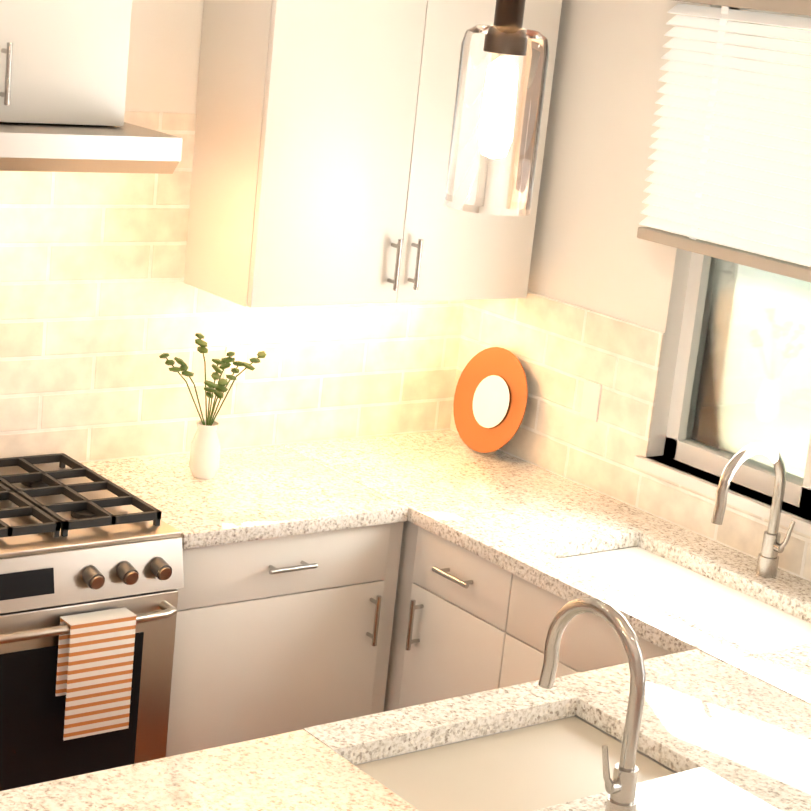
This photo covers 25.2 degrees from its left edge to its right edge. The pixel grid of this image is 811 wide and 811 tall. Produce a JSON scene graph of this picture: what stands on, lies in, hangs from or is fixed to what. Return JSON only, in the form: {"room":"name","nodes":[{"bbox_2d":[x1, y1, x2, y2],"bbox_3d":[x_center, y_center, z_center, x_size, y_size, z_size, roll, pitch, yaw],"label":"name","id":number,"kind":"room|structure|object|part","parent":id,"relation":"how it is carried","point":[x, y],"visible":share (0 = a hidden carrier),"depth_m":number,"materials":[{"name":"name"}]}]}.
{"room":"kitchen","nodes":[
{"label":"kitchen","id":0,"kind":"room"},
{"bbox_2d":[125,0,203,113],"bbox_3d":[-2.960,-0.392,3.217,8.357,3.250,0.150,-4,17,-37],"label":"wall","id":1,"kind":"structure","parent":0,"point":[164,55],"depth_m":4.76,"materials":[{"name":"paint"}]},
{"bbox_2d":[0,0,131,125],"bbox_3d":[-1.004,-1.132,4.147,0.715,0.927,0.388,-4,17,-37],"label":"upper cabinet","id":2,"kind":"object","parent":1,"relation":"attached to","point":[63,61],"visible":0.98,"depth_m":4.22,"materials":[{"name":"white wood"}]},
{"bbox_3d":[-0.915,-0.708,4.132,0.011,0.011,0.034,-4,17,-37],"label":"handle post","id":3,"kind":"part","parent":2,"relation":"part of","materials":[{"name":"silver metal"}]},
{"bbox_3d":[-0.905,-0.803,4.109,0.011,0.011,0.034,-4,17,-37],"label":"handle post","id":4,"kind":"part","parent":2,"relation":"part of","materials":[{"name":"silver metal"}]},
{"bbox_2d":[0,122,182,173],"bbox_3d":[-1.018,-0.622,4.227,0.847,0.094,0.502,-4,17,-37],"label":"range hood","id":5,"kind":"object","parent":1,"relation":"attached to","point":[125,148],"visible":0.95,"depth_m":4.17,"materials":[{"name":"silver metal"}]},
{"bbox_2d":[0,111,463,462],"bbox_3d":[-0.992,-0.293,4.682,2.972,0.950,0.008,-4,17,-37],"label":"backsplash","id":6,"kind":"structure","parent":1,"relation":"attached to","point":[103,306],"depth_m":4.93,"materials":[{"name":"tile"}]},
{"bbox_2d":[223,345,246,383],"bbox_3d":[-0.482,-0.115,5.129,0.070,0.110,0.006,-4,17,-37],"label":"electrical outlet","id":7,"kind":"object","parent":1,"relation":"attached to","point":[240,353],"visible":0.67,"depth_m":5.13,"materials":[{"name":"white plastic"}]},
{"bbox_2d":[184,0,561,307],"bbox_3d":[-0.061,-0.841,4.978,0.950,1.080,0.388,-4,17,-37],"label":"upper cabinet","id":8,"kind":"object","parent":1,"relation":"attached to","point":[323,134],"visible":0.98,"depth_m":4.79,"materials":[{"name":"white wood"}]},
{"bbox_3d":[-0.164,-0.790,4.726,0.472,1.076,0.019,-4,17,-37],"label":"door","id":9,"kind":"part","parent":8,"relation":"part of","materials":[{"name":"white wood"}]},
{"bbox_3d":[-0.036,-0.338,4.939,0.011,0.011,0.034,-4,17,-37],"label":"handle post","id":10,"kind":"part","parent":8,"relation":"part of","materials":[{"name":"silver metal"}]},
{"bbox_3d":[-0.026,-0.433,4.916,0.011,0.011,0.034,-4,17,-37],"label":"handle post","id":11,"kind":"part","parent":8,"relation":"part of","materials":[{"name":"silver metal"}]},
{"bbox_3d":[0.020,-0.342,4.981,0.011,0.011,0.034,-4,17,-37],"label":"handle post","id":12,"kind":"part","parent":8,"relation":"part of","materials":[{"name":"silver metal"}]},
{"bbox_3d":[0.030,-0.437,4.958,0.011,0.011,0.034,-4,17,-37],"label":"handle post","id":13,"kind":"part","parent":8,"relation":"part of","materials":[{"name":"silver metal"}]},
{"bbox_3d":[0.214,-0.820,5.011,0.472,1.076,0.019,-4,17,-37],"label":"door","id":14,"kind":"part","parent":8,"relation":"part of","materials":[{"name":"white wood"}]},
{"bbox_2d":[527,0,810,519],"bbox_3d":[2.160,0.147,3.231,0.250,3.250,6.200,-4,17,-37],"label":"wall","id":15,"kind":"structure","parent":0,"point":[591,251],"depth_m":5.04,"materials":[{"name":"paint"}]},
{"bbox_2d":[450,290,664,508],"bbox_3d":[0.419,-0.062,5.301,0.008,0.500,0.860,-4,17,-37],"label":"backsplash","id":16,"kind":"structure","parent":15,"relation":"attached to","point":[561,351],"depth_m":5.21,"materials":[{"name":"tile"}]},
{"bbox_2d":[580,379,601,421],"bbox_3d":[0.527,-0.014,5.152,0.006,0.110,0.070,-4,17,-37],"label":"electrical outlet","id":17,"kind":"object","parent":15,"relation":"attached to","point":[590,402],"visible":1,"depth_m":5.15,"materials":[{"name":"white plastic"}]},
{"bbox_2d":[634,7,810,536],"bbox_3d":[1.086,-0.314,4.482,0.160,1.270,1.100,-4,17,-37],"label":"window","id":18,"kind":"structure","parent":15,"relation":"in","point":[712,426],"depth_m":4.85,"materials":[{"name":"white"}]},
{"bbox_3d":[1.184,-0.908,4.364,0.070,0.045,1.060,-4,17,-37],"label":"window frame","id":19,"kind":"part","parent":18,"relation":"part of","materials":[{"name":"white"}]},
{"bbox_3d":[1.123,-0.331,4.505,0.070,1.240,0.070,-4,17,-37],"label":"window frame","id":20,"kind":"part","parent":18,"relation":"part of","materials":[{"name":"white"}]},
{"bbox_2d":[639,457,810,581],"bbox_3d":[0.973,0.347,4.610,0.008,0.150,1.060,-4,17,-37],"label":"backsplash","id":21,"kind":"structure","parent":15,"relation":"attached to","point":[740,530],"depth_m":4.79,"materials":[{"name":"tile"}]},
{"bbox_2d":[673,0,810,15],"bbox_3d":[1.057,-0.982,4.293,0.081,0.135,1.240,-4,17,-37],"label":"blind valance","id":22,"kind":"object","parent":15,"relation":"attached to","point":[800,7],"visible":1,"depth_m":4.44,"materials":[{"name":"beige plastic"}]},
{"bbox_2d":[689,6,728,239],"bbox_3d":[0.784,-0.725,4.689,0.002,0.605,0.024,-4,17,-37],"label":"ladder","id":23,"kind":"object","parent":22,"relation":"hanging from","point":[724,9],"visible":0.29,"depth_m":4.68,"materials":[{"name":"white fabric"}]},
{"bbox_2d":[637,227,810,281],"bbox_3d":[0.991,-0.323,4.457,0.044,0.030,1.170,-4,17,-37],"label":"rail","id":24,"kind":"object","parent":23,"relation":"hanging from","point":[760,262],"visible":0.98,"depth_m":4.64,"materials":[{"name":"beige plastic"}]},
{"bbox_2d":[639,216,810,266],"bbox_3d":[0.994,-0.356,4.449,0.044,0.003,1.170,-40,35,-21],"label":"blind slat","id":25,"kind":"object","parent":23,"relation":"hanging from","point":[796,257],"visible":0.75,"depth_m":4.65,"materials":[{"name":"white"}]},
{"bbox_2d":[641,205,810,254],"bbox_3d":[0.997,-0.385,4.442,0.044,0.003,1.170,-40,35,-21],"label":"blind slat","id":26,"kind":"object","parent":23,"relation":"hanging from","point":[784,242],"visible":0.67,"depth_m":4.64,"materials":[{"name":"white"}]},
{"bbox_2d":[642,194,810,241],"bbox_3d":[1.000,-0.413,4.435,0.044,0.003,1.170,-40,35,-21],"label":"blind slat","id":27,"kind":"object","parent":23,"relation":"hanging from","point":[790,231],"visible":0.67,"depth_m":4.64,"materials":[{"name":"white"}]},
{"bbox_2d":[644,183,810,229],"bbox_3d":[1.003,-0.442,4.428,0.044,0.003,1.170,-40,35,-21],"label":"blind slat","id":28,"kind":"object","parent":23,"relation":"hanging from","point":[786,218],"visible":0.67,"depth_m":4.63,"materials":[{"name":"white"}]},
{"bbox_2d":[645,172,810,217],"bbox_3d":[1.006,-0.470,4.421,0.044,0.003,1.170,-40,35,-21],"label":"blind slat","id":29,"kind":"object","parent":23,"relation":"hanging from","point":[783,205],"visible":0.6,"depth_m":4.63,"materials":[{"name":"white"}]},
{"bbox_2d":[646,161,810,204],"bbox_3d":[1.009,-0.499,4.414,0.044,0.003,1.170,-40,35,-21],"label":"blind slat","id":30,"kind":"object","parent":23,"relation":"hanging from","point":[788,194],"visible":0.8,"depth_m":4.63,"materials":[{"name":"white plastic"}]},
{"bbox_2d":[648,150,810,192],"bbox_3d":[1.012,-0.527,4.407,0.044,0.003,1.170,-40,35,-21],"label":"blind slat","id":31,"kind":"object","parent":23,"relation":"hanging from","point":[780,180],"visible":0.8,"depth_m":4.62,"materials":[{"name":"white plastic"}]},
{"bbox_2d":[649,139,810,179],"bbox_3d":[1.015,-0.556,4.400,0.044,0.003,1.170,-40,35,-21],"label":"blind slat","id":32,"kind":"object","parent":23,"relation":"hanging from","point":[786,169],"visible":0.8,"depth_m":4.62,"materials":[{"name":"white plastic"}]},
{"bbox_2d":[651,127,810,167],"bbox_3d":[1.018,-0.584,4.393,0.044,0.003,1.170,-40,35,-21],"label":"blind slat","id":33,"kind":"object","parent":23,"relation":"hanging from","point":[783,156],"visible":0.8,"depth_m":4.61,"materials":[{"name":"white plastic"}]},
{"bbox_2d":[652,116,810,154],"bbox_3d":[1.021,-0.613,4.386,0.044,0.003,1.170,-40,35,-21],"label":"blind slat","id":34,"kind":"object","parent":23,"relation":"hanging from","point":[784,144],"visible":0.8,"depth_m":4.61,"materials":[{"name":"white plastic"}]},
{"bbox_2d":[654,105,810,142],"bbox_3d":[1.024,-0.641,4.379,0.044,0.003,1.170,-40,35,-21],"label":"blind slat","id":35,"kind":"object","parent":23,"relation":"hanging from","point":[781,131],"visible":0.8,"depth_m":4.61,"materials":[{"name":"white plastic"}]},
{"bbox_2d":[655,94,810,129],"bbox_3d":[1.027,-0.670,4.372,0.044,0.003,1.170,-40,35,-21],"label":"blind slat","id":36,"kind":"object","parent":23,"relation":"hanging from","point":[782,119],"visible":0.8,"depth_m":4.60,"materials":[{"name":"white plastic"}]},
{"bbox_2d":[657,83,810,117],"bbox_3d":[1.030,-0.699,4.365,0.044,0.003,1.170,-40,35,-21],"label":"blind slat","id":37,"kind":"object","parent":23,"relation":"hanging from","point":[784,107],"visible":1,"depth_m":4.60,"materials":[{"name":"white plastic"}]},
{"bbox_2d":[658,71,810,104],"bbox_3d":[1.033,-0.727,4.359,0.044,0.003,1.170,-40,35,-21],"label":"blind slat","id":38,"kind":"object","parent":23,"relation":"hanging from","point":[786,95],"visible":1,"depth_m":4.59,"materials":[{"name":"white plastic"}]},
{"bbox_2d":[660,60,810,92],"bbox_3d":[1.036,-0.756,4.352,0.044,0.003,1.170,-40,35,-21],"label":"blind slat","id":39,"kind":"object","parent":23,"relation":"hanging from","point":[795,84],"visible":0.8,"depth_m":4.59,"materials":[{"name":"white plastic"}]},
{"bbox_2d":[661,49,810,79],"bbox_3d":[1.040,-0.784,4.345,0.044,0.003,1.170,-40,35,-21],"label":"blind slat","id":40,"kind":"object","parent":23,"relation":"hanging from","point":[748,65],"visible":1,"depth_m":4.58,"materials":[{"name":"white plastic"}]},
{"bbox_2d":[663,38,810,67],"bbox_3d":[1.043,-0.813,4.338,0.044,0.003,1.170,-40,35,-21],"label":"blind slat","id":41,"kind":"object","parent":23,"relation":"hanging from","point":[748,53],"visible":1,"depth_m":4.58,"materials":[{"name":"white plastic"}]},
{"bbox_2d":[664,26,810,54],"bbox_3d":[1.046,-0.841,4.331,0.044,0.003,1.170,-40,35,-21],"label":"blind slat","id":42,"kind":"object","parent":23,"relation":"hanging from","point":[749,41],"visible":1,"depth_m":4.57,"materials":[{"name":"white plastic"}]},
{"bbox_2d":[666,15,810,42],"bbox_3d":[1.049,-0.870,4.324,0.044,0.003,1.170,-40,35,-21],"label":"blind slat","id":43,"kind":"object","parent":23,"relation":"hanging from","point":[750,29],"visible":1,"depth_m":4.57,"materials":[{"name":"white plastic"}]},
{"bbox_2d":[667,3,810,29],"bbox_3d":[1.052,-0.898,4.317,0.044,0.003,1.170,-40,35,-21],"label":"blind slat","id":44,"kind":"object","parent":23,"relation":"hanging from","point":[751,17],"visible":1,"depth_m":4.57,"materials":[{"name":"white plastic"}]},
{"bbox_3d":[-1.292,2.023,1.150,8.227,0.100,6.500,-4,17,-37],"label":"floor","id":45,"kind":"structure","parent":0,"visible":0},
{"bbox_2d":[0,453,183,790],"bbox_3d":[-1.087,0.692,4.456,0.849,0.955,0.726,-4,17,-37],"label":"range","id":46,"kind":"object","parent":45,"relation":"on","point":[91,574],"visible":0.96,"depth_m":4.29,"materials":[{"name":"silver metal"}]},
{"bbox_3d":[-0.868,0.516,4.147,0.777,0.023,0.068,-4,17,-37],"label":"handle","id":47,"kind":"part","parent":46,"relation":"part of","materials":[{"name":"silver metal"}]},
{"bbox_3d":[-0.924,0.737,4.245,0.839,0.550,0.039,-4,17,-37],"label":"door","id":48,"kind":"part","parent":46,"relation":"part of","materials":[{"name":"black glass"}]},
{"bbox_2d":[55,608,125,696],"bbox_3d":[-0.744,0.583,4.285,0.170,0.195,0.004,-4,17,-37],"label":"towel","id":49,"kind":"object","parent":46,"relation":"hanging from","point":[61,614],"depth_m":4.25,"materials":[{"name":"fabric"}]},
{"bbox_3d":[-0.890,0.403,4.164,0.847,0.120,0.068,-4,17,-37],"label":"panel","id":50,"kind":"part","parent":46,"relation":"part of","materials":[{"name":"silver metal"}]},
{"bbox_3d":[-0.731,0.403,4.240,0.042,0.042,0.039,-4,29,-37],"label":"knob","id":51,"kind":"part","parent":46,"relation":"part of","materials":[{"name":"silver metal"}]},
{"bbox_2d":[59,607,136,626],"bbox_3d":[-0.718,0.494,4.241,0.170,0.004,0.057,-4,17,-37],"label":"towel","id":52,"kind":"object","parent":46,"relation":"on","point":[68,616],"depth_m":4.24,"materials":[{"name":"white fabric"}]},
{"bbox_2d":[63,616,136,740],"bbox_3d":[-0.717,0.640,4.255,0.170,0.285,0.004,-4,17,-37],"label":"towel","id":53,"kind":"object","parent":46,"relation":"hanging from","point":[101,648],"depth_m":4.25,"materials":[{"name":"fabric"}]},
{"bbox_3d":[-0.659,0.397,4.294,0.042,0.042,0.039,-4,29,-37],"label":"knob","id":54,"kind":"part","parent":46,"relation":"part of","materials":[{"name":"silver metal"}]},
{"bbox_3d":[-0.587,0.391,4.348,0.042,0.042,0.039,-4,29,-37],"label":"knob","id":55,"kind":"part","parent":46,"relation":"part of","materials":[{"name":"silver metal"}]},
{"bbox_2d":[81,445,407,756],"bbox_3d":[-0.485,0.654,4.968,0.715,0.910,0.644,-4,17,-37],"label":"base cabinet","id":56,"kind":"object","parent":45,"relation":"on","point":[286,602],"visible":0.65,"depth_m":4.73,"materials":[{"name":"white wood"}]},
{"bbox_2d":[81,445,407,549],"bbox_3d":[-0.454,0.233,4.861,0.687,0.040,0.632,-4,17,-37],"label":"countertop","id":57,"kind":"structure","parent":56,"relation":"on","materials":[{"name":"stone"}]},
{"bbox_2d":[159,333,266,478],"bbox_3d":[-0.524,0.007,4.849,0.244,0.385,0.174,-4,17,-37],"label":"potted plant","id":58,"kind":"object","parent":57,"relation":"on","point":[204,458],"visible":1,"depth_m":4.85,"materials":[{"name":"white ceramic"}]},
{"bbox_3d":[-0.588,-0.030,4.840,0.120,0.212,0.064,-4,17,-37],"label":"stem","id":59,"kind":"part","parent":58,"relation":"part of","materials":[{"name":"green plant"}]},
{"bbox_3d":[-0.563,-0.022,4.816,0.111,0.212,0.013,-4,17,-37],"label":"stem","id":60,"kind":"part","parent":58,"relation":"part of","materials":[{"name":"green plant"}]},
{"bbox_3d":[-0.543,-0.058,4.866,0.014,0.261,0.063,-4,17,-37],"label":"stem","id":61,"kind":"part","parent":58,"relation":"part of","materials":[{"name":"green plant"}]},
{"bbox_3d":[-0.523,0.008,4.818,0.049,0.162,0.074,-4,17,-37],"label":"stem","id":62,"kind":"part","parent":58,"relation":"part of","materials":[{"name":"green plant"}]},
{"bbox_3d":[-0.521,-0.024,4.896,0.060,0.187,0.065,-4,17,-37],"label":"stem","id":63,"kind":"part","parent":58,"relation":"part of","materials":[{"name":"green plant"}]},
{"bbox_3d":[-0.508,0.006,4.835,0.004,0.161,0.063,-4,17,-37],"label":"stem","id":64,"kind":"part","parent":58,"relation":"part of","materials":[{"name":"green plant"}]},
{"bbox_3d":[-0.497,-0.032,4.834,0.024,0.236,0.060,-4,17,-37],"label":"stem","id":65,"kind":"part","parent":58,"relation":"part of","materials":[{"name":"green plant"}]},
{"bbox_3d":[-0.492,-0.021,4.897,0.108,0.187,0.032,-4,17,-37],"label":"stem","id":66,"kind":"part","parent":58,"relation":"part of","materials":[{"name":"green plant"}]},
{"bbox_3d":[-0.457,-0.032,4.850,0.108,0.237,0.084,-4,17,-37],"label":"stem","id":67,"kind":"part","parent":58,"relation":"part of","materials":[{"name":"green plant"}]},
{"bbox_3d":[-0.335,0.416,4.616,0.011,0.011,0.034,-4,17,-37],"label":"drawer handle post","id":68,"kind":"part","parent":56,"relation":"part of","materials":[{"name":"silver metal"}]},
{"bbox_3d":[-0.312,0.406,4.666,0.652,0.166,0.020,-4,17,-37],"label":"drawer","id":69,"kind":"part","parent":56,"relation":"part of","materials":[{"name":"white wood"}]},
{"bbox_3d":[-0.257,0.410,4.675,0.011,0.011,0.034,-4,17,-37],"label":"drawer handle post","id":70,"kind":"part","parent":56,"relation":"part of","materials":[{"name":"silver metal"}]},
{"bbox_3d":[-0.092,0.619,4.872,0.011,0.011,0.034,-4,17,-37],"label":"door handle post","id":71,"kind":"part","parent":56,"relation":"part of","materials":[{"name":"silver metal"}]},
{"bbox_3d":[-0.082,0.524,4.849,0.011,0.011,0.034,-4,17,-37],"label":"door handle post","id":72,"kind":"part","parent":56,"relation":"part of","materials":[{"name":"silver metal"}]},
{"bbox_2d":[383,521,417,711],"bbox_3d":[0.041,0.631,5.371,0.606,0.870,0.642,-4,17,-37],"label":"base cabinet","id":73,"kind":"object","parent":45,"relation":"on","point":[406,564],"depth_m":4.97,"materials":[{"name":"white wood"}]},
{"bbox_2d":[0,597,810,810],"bbox_3d":[-0.059,1.010,2.901,2.564,1.282,1.090,-4,17,-37],"label":"kitchen island","id":74,"kind":"object","parent":45,"relation":"on","point":[693,730],"visible":1,"depth_m":3.36,"materials":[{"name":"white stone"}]},
{"bbox_2d":[0,729,730,810],"bbox_3d":[-0.461,0.804,2.519,1.490,0.040,1.090,-4,17,-37],"label":"countertop","id":75,"kind":"structure","parent":74,"relation":"on","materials":[{"name":"stone"}]},
{"bbox_2d":[301,679,577,769],"bbox_3d":[0.076,0.615,3.526,0.600,0.040,0.100,-4,17,-37],"label":"countertop","id":76,"kind":"structure","parent":74,"relation":"on","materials":[{"name":"stone"}]},
{"bbox_2d":[449,766,810,810],"bbox_3d":[0.505,0.794,2.976,0.600,0.040,0.640,-4,17,-37],"label":"countertop","id":77,"kind":"structure","parent":74,"relation":"on","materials":[{"name":"stone"}]},
{"bbox_2d":[538,597,645,810],"bbox_3d":[0.307,0.519,3.144,0.091,0.372,0.262,-4,17,-37],"label":"faucet","id":78,"kind":"object","parent":77,"relation":"on","point":[621,789],"depth_m":3.08,"materials":[{"name":"silver metal"}]},
{"bbox_2d":[543,649,810,810],"bbox_3d":[0.787,0.706,3.462,0.445,0.040,1.090,-4,17,-37],"label":"countertop","id":79,"kind":"structure","parent":74,"relation":"on","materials":[{"name":"stone"}]},
{"bbox_2d":[398,529,509,708],"bbox_3d":[0.349,0.760,4.977,0.606,0.870,0.392,-4,17,-37],"label":"base cabinet","id":80,"kind":"object","parent":45,"relation":"on","point":[456,619],"depth_m":4.76,"materials":[{"name":"white wood"}]},
{"bbox_3d":[0.022,0.633,4.865,0.034,0.011,0.011,-4,17,-37],"label":"door handle post","id":81,"kind":"part","parent":80,"relation":"part of","materials":[{"name":"silver metal"}]},
{"bbox_3d":[0.032,0.538,4.842,0.034,0.011,0.011,-4,17,-37],"label":"door handle post","id":82,"kind":"part","parent":80,"relation":"part of","materials":[{"name":"silver metal"}]},
{"bbox_3d":[0.100,0.431,4.741,0.034,0.011,0.011,-4,17,-37],"label":"drawer handle post","id":83,"kind":"part","parent":80,"relation":"part of","materials":[{"name":"silver metal"}]},
{"bbox_3d":[0.112,0.812,4.810,0.020,0.592,0.390,-4,17,-37],"label":"door","id":84,"kind":"part","parent":80,"relation":"part of","materials":[{"name":"white wood"}]},
{"bbox_3d":[0.151,0.442,4.720,0.020,0.166,0.390,-4,17,-37],"label":"drawer","id":85,"kind":"part","parent":80,"relation":"part of","materials":[{"name":"white wood"}]},
{"bbox_3d":[0.158,0.456,4.666,0.034,0.011,0.011,-4,17,-37],"label":"drawer handle post","id":86,"kind":"part","parent":80,"relation":"part of","materials":[{"name":"silver metal"}]},
{"bbox_2d":[282,429,810,704],"bbox_3d":[0.675,0.443,4.489,0.634,0.040,2.652,-4,17,-37],"label":"countertop","id":87,"kind":"structure","parent":80,"relation":"on","point":[510,513],"depth_m":4.78,"materials":[{"name":"white stone"}]},
{"bbox_2d":[453,347,527,452],"bbox_3d":[0.253,-0.017,5.423,0.074,0.314,0.320,-4,17,-37],"label":"plate","id":88,"kind":"object","parent":87,"relation":"on","point":[490,400],"visible":1,"depth_m":5.43,"materials":[{"name":"orange ceramic"}]},
{"bbox_2d":[554,541,810,652],"bbox_3d":[0.688,0.572,4.448,0.378,0.212,0.768,-4,17,-37],"label":"sink","id":89,"kind":"object","parent":87,"relation":"in","point":[736,612],"depth_m":4.49,"materials":[{"name":"white ceramic"}]},
{"bbox_2d":[702,443,794,576],"bbox_3d":[0.859,0.267,4.456,0.252,0.352,0.091,-4,17,-37],"label":"faucet","id":90,"kind":"object","parent":87,"relation":"on","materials":[{"name":"silver metal"}]},
{"bbox_2d":[498,577,669,687],"bbox_3d":[0.704,0.909,4.521,0.606,0.870,0.801,-4,17,-37],"label":"base cabinet","id":91,"kind":"object","parent":45,"relation":"on","point":[587,643],"depth_m":4.46,"materials":[{"name":"white wood"}]},
{"bbox_3d":[0.502,-1.218,1.491,11.900,0.130,6.500,-4,17,-37],"label":"ceiling","id":92,"kind":"structure","parent":0,"visible":0},
{"bbox_2d":[444,0,548,215],"bbox_3d":[0.179,-0.846,2.539,0.128,1.149,0.128,-4,17,-37],"label":"pendant light","id":93,"kind":"object","parent":92,"relation":"hanging from","point":[501,84],"visible":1,"depth_m":2.59,"materials":[{"name":"clear glass"}]},
{"label":"outside","id":94,"kind":"structure","parent":0,"visible":0},
{"bbox_2d":[747,26,810,477],"bbox_3d":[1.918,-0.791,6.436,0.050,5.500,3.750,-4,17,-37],"label":"garden","id":95,"kind":"object","parent":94,"point":[795,332],"depth_m":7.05,"materials":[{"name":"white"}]}
]}

